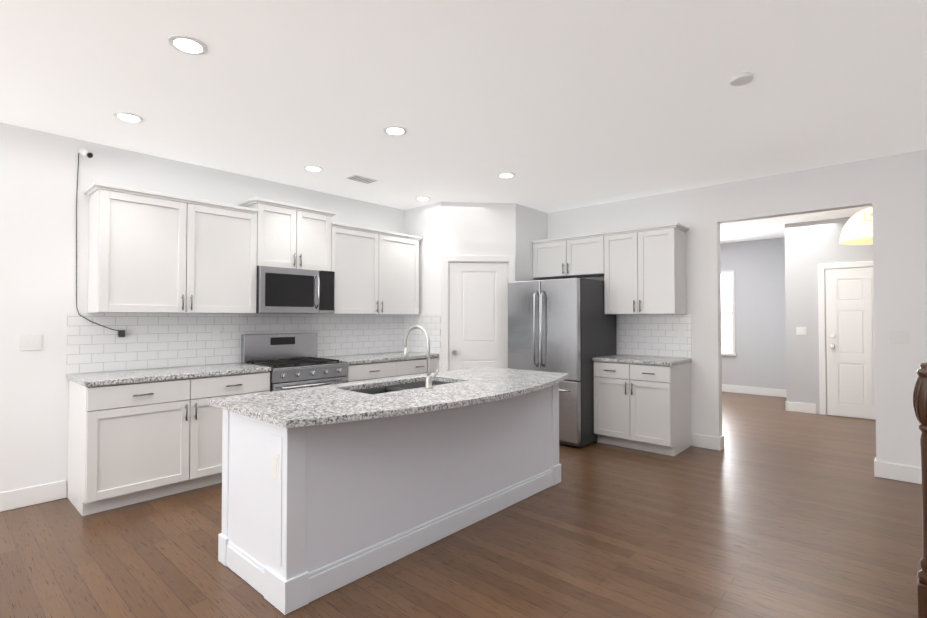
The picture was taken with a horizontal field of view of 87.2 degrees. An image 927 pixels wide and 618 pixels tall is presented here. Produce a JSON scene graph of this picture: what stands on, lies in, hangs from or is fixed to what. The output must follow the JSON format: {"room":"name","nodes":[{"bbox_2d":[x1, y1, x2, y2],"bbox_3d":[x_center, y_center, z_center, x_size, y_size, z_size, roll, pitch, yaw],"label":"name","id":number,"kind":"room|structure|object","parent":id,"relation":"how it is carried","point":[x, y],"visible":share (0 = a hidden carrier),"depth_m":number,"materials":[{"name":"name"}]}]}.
{"room":"kitchen","nodes":[
{"label":"kitchen","id":0,"kind":"room"},
{"bbox_2d":[0,122,403,496],"bbox_3d":[-1.433,0.090,5.548,0.120,2.740,13.670,-1,-1,42],"label":"wall","id":1,"kind":"structure","parent":0,"point":[38,181],"depth_m":3.63,"materials":[{"name":"white paint"}]},
{"bbox_2d":[20,334,41,350],"bbox_3d":[-3.147,0.244,3.542,0.008,0.115,0.120,-1,-1,42],"label":"light switch","id":2,"kind":"object","parent":1,"relation":"attached to","point":[30,342],"visible":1,"depth_m":3.54,"materials":[{"name":"white plastic"}]},
{"bbox_2d":[0,480,66,511],"bbox_3d":[-4.478,1.329,2.040,0.013,0.134,4.414,-1,-1,42],"label":"baseboard","id":3,"kind":"structure","parent":1,"relation":"attached to","point":[27,496],"depth_m":3.53,"materials":[{"name":"white paint"}]},
{"bbox_2d":[76,146,124,336],"bbox_3d":[-2.830,-0.518,3.821,0.124,1.485,0.322,-1,-1,42],"label":"security camera","id":4,"kind":"object","parent":1,"relation":"attached to","point":[83,151],"visible":1,"depth_m":3.74,"materials":[{"name":"white plastic"}]},
{"bbox_2d":[87,182,258,313],"bbox_3d":[-2.408,-0.442,4.128,0.338,0.952,1.180,-1,-1,42],"label":"upper cabinet","id":5,"kind":"object","parent":1,"relation":"attached to","point":[153,252],"depth_m":3.92,"materials":[{"name":"white paint"}]},
{"bbox_2d":[66,313,403,373],"bbox_3d":[-1.882,0.284,4.948,0.008,0.468,3.373,-1,-1,42],"label":"tile backsplash","id":6,"kind":"structure","parent":1,"relation":"attached to","point":[156,340],"depth_m":4.36,"materials":[{"name":"white tile"}]},
{"bbox_2d":[211,328,219,339],"bbox_3d":[-2.285,0.231,4.489,0.008,0.115,0.075,-1,-1,42],"label":"outlet","id":7,"kind":"object","parent":6,"relation":"attached to","point":[215,333],"visible":1,"depth_m":4.48,"materials":[{"name":"white plastic"}]},
{"bbox_2d":[239,198,334,271],"bbox_3d":[-1.753,-0.698,4.861,0.338,0.621,0.778,-1,-1,42],"label":"upper cabinet","id":8,"kind":"object","parent":1,"relation":"attached to","point":[290,235],"depth_m":4.73,"materials":[{"name":"white paint"}]},
{"bbox_2d":[256,266,334,313],"bbox_3d":[-1.708,-0.171,4.812,0.457,0.430,0.776,-1,-1,42],"label":"microwave","id":9,"kind":"object","parent":8,"relation":"attached to","point":[281,290],"visible":0.96,"depth_m":4.65,"materials":[{"name":"grey metal"}]},
{"bbox_2d":[333,222,418,313],"bbox_3d":[-1.080,-0.415,5.603,0.338,0.952,1.230,-1,-1,42],"label":"upper cabinet","id":10,"kind":"object","parent":1,"relation":"attached to","point":[377,271],"depth_m":5.45,"materials":[{"name":"white paint"}]},
{"bbox_2d":[404,202,440,371],"bbox_3d":[-0.470,0.099,6.034,0.660,2.740,0.120,-1,-1,42],"label":"wall","id":11,"kind":"structure","parent":0,"point":[424,222],"depth_m":5.92,"materials":[{"name":"white paint"}]},
{"bbox_2d":[404,315,440,353],"bbox_3d":[-0.512,0.303,5.981,0.646,0.468,0.008,-1,-1,42],"label":"tile backsplash","id":12,"kind":"structure","parent":11,"relation":"attached to","point":[417,339],"depth_m":5.96,"materials":[{"name":"white tile"}]},
{"bbox_2d":[0,392,922,617],"bbox_3d":[1.393,1.474,2.966,8.100,0.120,14.050,-1,-1,42],"label":"floor","id":13,"kind":"structure","parent":0,"point":[773,508],"depth_m":2.87,"materials":[{"name":"brown wood"}]},
{"bbox_2d":[67,376,202,515],"bbox_3d":[-2.537,0.980,3.749,0.618,0.894,0.703,-1,-1,42],"label":"base cabinet","id":14,"kind":"object","parent":13,"relation":"on","point":[138,436],"depth_m":3.52,"materials":[{"name":"white paint"}]},
{"bbox_2d":[67,364,270,387],"bbox_3d":[-2.338,0.518,3.961,0.625,0.035,1.302,-1,-1,42],"label":"countertop","id":15,"kind":"structure","parent":14,"relation":"on","point":[89,380],"depth_m":3.75,"materials":[{"name":"grey stone"}]},
{"bbox_2d":[199,372,269,487],"bbox_3d":[-2.147,0.988,4.183,0.618,0.894,0.703,-1,-1,42],"label":"base cabinet","id":16,"kind":"object","parent":13,"relation":"on","point":[210,448],"depth_m":3.92,"materials":[{"name":"white paint"}]},
{"bbox_2d":[241,333,348,391],"bbox_3d":[-1.605,0.845,4.700,0.715,1.199,0.776,-1,-1,42],"label":"range","id":17,"kind":"object","parent":13,"relation":"on","point":[292,360],"visible":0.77,"depth_m":4.68,"materials":[{"name":"grey metal"}]},
{"bbox_2d":[348,360,402,382],"bbox_3d":[-1.150,1.008,5.290,0.618,0.894,0.702,-1,-1,42],"label":"base cabinet","id":18,"kind":"object","parent":13,"relation":"on","point":[389,368],"depth_m":5.09,"materials":[{"name":"white paint"}]},
{"bbox_2d":[317,352,438,363],"bbox_3d":[-0.950,0.546,5.504,0.625,0.035,1.277,-1,-1,42],"label":"countertop","id":19,"kind":"structure","parent":18,"relation":"on","point":[377,358],"depth_m":5.31,"materials":[{"name":"grey stone"}]},
{"bbox_2d":[218,377,560,614],"bbox_3d":[-0.282,0.988,3.386,0.752,0.865,2.432,-1,-1,42],"label":"kitchen island","id":20,"kind":"object","parent":13,"relation":"on","point":[326,489],"depth_m":2.65,"materials":[{"name":"white paint"}]},
{"bbox_2d":[209,385,432,436],"bbox_3d":[-0.804,0.524,2.667,1.077,0.033,0.720,-1,-1,42],"label":"island countertop","id":21,"kind":"structure","parent":20,"relation":"on","point":[310,411],"depth_m":2.53,"materials":[{"name":"grey stone"}]},
{"bbox_2d":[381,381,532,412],"bbox_3d":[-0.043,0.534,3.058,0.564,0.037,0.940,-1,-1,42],"label":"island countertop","id":22,"kind":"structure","parent":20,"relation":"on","point":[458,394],"depth_m":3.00,"materials":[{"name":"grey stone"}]},
{"bbox_2d":[403,356,438,375],"bbox_3d":[-0.761,1.016,5.723,0.618,0.894,0.701,-1,-1,42],"label":"base cabinet","id":23,"kind":"object","parent":13,"relation":"on","point":[410,367],"depth_m":5.54,"materials":[{"name":"white paint"}]},
{"bbox_2d":[508,278,615,446],"bbox_3d":[1.128,0.572,5.646,0.905,1.779,0.986,-1,-1,42],"label":"refrigerator","id":24,"kind":"object","parent":13,"relation":"on","point":[567,325],"visible":0.69,"depth_m":5.23,"materials":[{"name":"grey metal"}]},
{"bbox_2d":[592,354,691,455],"bbox_3d":[1.905,0.988,5.202,0.828,0.930,0.652,-1,-1,42],"label":"base cabinet","id":25,"kind":"object","parent":13,"relation":"on","point":[642,403],"visible":1,"depth_m":4.97,"materials":[{"name":"white paint"}]},
{"bbox_2d":[913,362,926,617],"bbox_3d":[2.135,0.821,2.210,0.129,1.157,0.130,-1,-1,42],"label":"newel post","id":26,"kind":"object","parent":13,"relation":"on","point":[920,398],"visible":1,"depth_m":2.21,"materials":[{"name":"brown wood"}]},
{"bbox_2d":[0,0,926,242],"bbox_3d":[1.393,-1.386,3.018,8.100,0.120,14.050,-1,-1,42],"label":"ceiling","id":27,"kind":"structure","parent":0,"point":[555,105],"depth_m":2.96,"materials":[{"name":"white paint"}]},
{"bbox_2d":[113,112,143,122],"bbox_3d":[-2.303,-1.316,3.349,0.175,0.007,0.175,-1,-1,33],"label":"recessed light","id":28,"kind":"object","parent":27,"relation":"in","point":[124,116],"depth_m":3.34,"materials":[{"name":"white paint"}]},
{"bbox_2d":[168,35,207,54],"bbox_3d":[-1.392,-1.332,2.463,0.175,0.007,0.175,-1,-1,33],"label":"recessed light","id":29,"kind":"object","parent":27,"relation":"in","point":[187,45],"depth_m":2.45,"materials":[{"name":"white paint"}]},
{"bbox_2d":[304,166,322,171],"bbox_3d":[-1.387,-1.295,4.502,0.175,0.007,0.175,-1,-1,36],"label":"recessed light","id":30,"kind":"object","parent":27,"relation":"in","point":[308,168],"depth_m":4.49,"materials":[{"name":"white paint"}]},
{"bbox_2d":[345,174,377,183],"bbox_3d":[-1.015,-1.288,4.840,0.160,0.009,0.280,-1,-1,42],"label":"ceiling vent","id":31,"kind":"object","parent":27,"relation":"in","point":[358,178],"visible":1,"depth_m":4.83,"materials":[{"name":"white metal"}]},
{"bbox_2d":[383,126,406,135],"bbox_3d":[-0.503,-1.311,3.586,0.175,0.007,0.175,0,-1,18],"label":"recessed light","id":32,"kind":"object","parent":27,"relation":"in","point":[390,130],"depth_m":3.57,"materials":[{"name":"white paint"}]},
{"bbox_2d":[415,196,430,199],"bbox_3d":[-0.468,-1.275,5.613,0.175,0.007,0.175,-1,-1,33],"label":"recessed light","id":33,"kind":"object","parent":27,"relation":"in","point":[419,197],"depth_m":5.60,"materials":[{"name":"white paint"}]},
{"bbox_2d":[497,173,514,177],"bbox_3d":[0.415,-1.291,4.711,0.175,0.007,0.175,-1,-1,36],"label":"recessed light","id":34,"kind":"object","parent":27,"relation":"in","point":[502,175],"depth_m":4.70,"materials":[{"name":"white paint"}]},
{"bbox_2d":[729,72,752,85],"bbox_3d":[1.593,-1.316,2.790,0.120,0.028,0.120,-1,-1,42],"label":"smoke detector","id":35,"kind":"object","parent":27,"relation":"attached to","point":[742,79],"visible":1,"depth_m":2.76,"materials":[{"name":"white plastic"}]},
{"bbox_2d":[840,208,872,244],"bbox_3d":[4.710,-1.029,5.577,0.640,0.499,0.640,-1,-1,42],"label":"pendant light","id":36,"kind":"object","parent":27,"relation":"hanging from","point":[857,229],"visible":0.31,"depth_m":5.50,"materials":[{"name":"glass"}]},
{"bbox_2d":[441,202,515,371],"bbox_3d":[0.177,0.096,5.870,0.899,2.740,0.120,0,-1,-5],"label":"wall","id":37,"kind":"structure","parent":0,"point":[477,229],"depth_m":5.83,"materials":[{"name":"white paint"}]},
{"bbox_2d":[442,255,514,371],"bbox_3d":[0.178,0.414,5.854,0.874,2.101,0.137,0,-1,-5],"label":"door frame","id":38,"kind":"structure","parent":37,"relation":"attached to","point":[448,259],"depth_m":5.77,"materials":[{"name":"white paint"}]},
{"bbox_2d":[449,263,507,370],"bbox_3d":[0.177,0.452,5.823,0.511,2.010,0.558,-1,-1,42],"label":"pantry door","id":39,"kind":"structure","parent":37,"relation":"in","point":[478,314],"depth_m":5.82,"materials":[{"name":"white paint"}]},
{"bbox_2d":[516,204,547,281],"bbox_3d":[0.822,0.101,6.155,0.120,2.740,0.710,-1,-1,42],"label":"wall","id":40,"kind":"structure","parent":0,"point":[531,225],"depth_m":6.05,"materials":[{"name":"white paint"}]},
{"bbox_2d":[547,149,926,467],"bbox_3d":[3.498,0.068,4.307,6.330,2.740,0.120,-1,-1,42],"label":"wall","id":41,"kind":"structure","parent":0,"point":[899,197],"depth_m":4.40,"materials":[{"name":"white paint"}]},
{"bbox_2d":[532,232,603,278],"bbox_3d":[1.344,-0.627,5.940,0.955,0.467,0.348,-1,-1,42],"label":"upper cabinet","id":42,"kind":"object","parent":41,"relation":"attached to","point":[577,256],"depth_m":5.79,"materials":[{"name":"white paint"}]},
{"bbox_2d":[604,223,687,313],"bbox_3d":[1.987,-0.407,5.358,0.770,0.928,0.348,-1,-1,42],"label":"upper cabinet","id":43,"kind":"object","parent":41,"relation":"attached to","point":[641,270],"depth_m":5.19,"materials":[{"name":"white paint"}]},
{"bbox_2d":[617,314,691,357],"bbox_3d":[2.120,0.294,5.456,0.820,0.468,0.008,-1,-1,42],"label":"tile backsplash","id":44,"kind":"structure","parent":41,"relation":"attached to","point":[648,334],"depth_m":5.44,"materials":[{"name":"white tile"}]},
{"bbox_2d":[678,327,684,337],"bbox_3d":[2.345,0.255,5.243,0.075,0.115,0.008,-1,-1,42],"label":"outlet","id":45,"kind":"object","parent":44,"relation":"attached to","point":[681,332],"visible":1,"depth_m":5.24,"materials":[{"name":"white plastic"}]},
{"bbox_2d":[874,459,921,483],"bbox_3d":[4.662,1.349,3.145,3.073,0.134,0.013,-1,-1,42],"label":"baseboard","id":46,"kind":"structure","parent":41,"relation":"attached to","point":[911,474],"depth_m":4.07,"materials":[{"name":"white paint"}]},
{"bbox_2d":[720,237,785,389],"bbox_3d":[4.500,0.159,9.323,3.650,2.740,0.120,-1,-1,42],"label":"wall","id":47,"kind":"structure","parent":0,"point":[758,267],"depth_m":8.61,"materials":[{"name":"grey paint"}]},
{"bbox_2d":[721,270,736,355],"bbox_3d":[4.543,0.076,9.171,1.050,1.550,0.049,-1,-1,42],"label":"window","id":48,"kind":"structure","parent":47,"relation":"in","point":[727,312],"depth_m":8.92,"materials":[{"name":"white glass"}]},
{"bbox_2d":[722,384,786,397],"bbox_3d":[4.380,1.461,9.316,3.448,0.134,0.014,-1,-1,42],"label":"baseboard","id":49,"kind":"structure","parent":47,"relation":"attached to","point":[725,388],"depth_m":8.61,"materials":[{"name":"white paint"}]},
{"bbox_2d":[785,217,874,419],"bbox_3d":[6.321,0.095,5.816,4.150,2.740,0.140,-1,-1,42],"label":"wall","id":50,"kind":"structure","parent":0,"point":[810,246],"depth_m":6.97,"materials":[{"name":"grey paint"}]},
{"bbox_2d":[796,327,805,334],"bbox_3d":[4.870,0.317,7.017,0.120,0.115,0.008,-1,-1,42],"label":"light switch","id":51,"kind":"object","parent":50,"relation":"attached to","point":[800,330],"visible":1,"depth_m":7.02,"materials":[{"name":"white plastic"}]},
{"bbox_2d":[787,402,815,413],"bbox_3d":[4.857,1.419,7.004,0.349,0.134,0.013,-1,-1,42],"label":"baseboard","id":52,"kind":"structure","parent":50,"relation":"attached to","point":[800,407],"depth_m":7.00,"materials":[{"name":"white paint"}]},
{"bbox_2d":[818,261,872,414],"bbox_3d":[5.420,0.417,6.513,1.084,2.119,0.017,-1,-1,42],"label":"door frame","id":53,"kind":"structure","parent":50,"relation":"attached to","point":[821,321],"depth_m":6.84,"materials":[{"name":"white paint"}]},
{"bbox_2d":[825,267,875,419],"bbox_3d":[5.400,0.454,6.490,0.910,2.023,0.076,-1,-1,42],"label":"front door","id":54,"kind":"structure","parent":50,"relation":"in","point":[850,346],"depth_m":6.64,"materials":[{"name":"white paint"}]}
]}

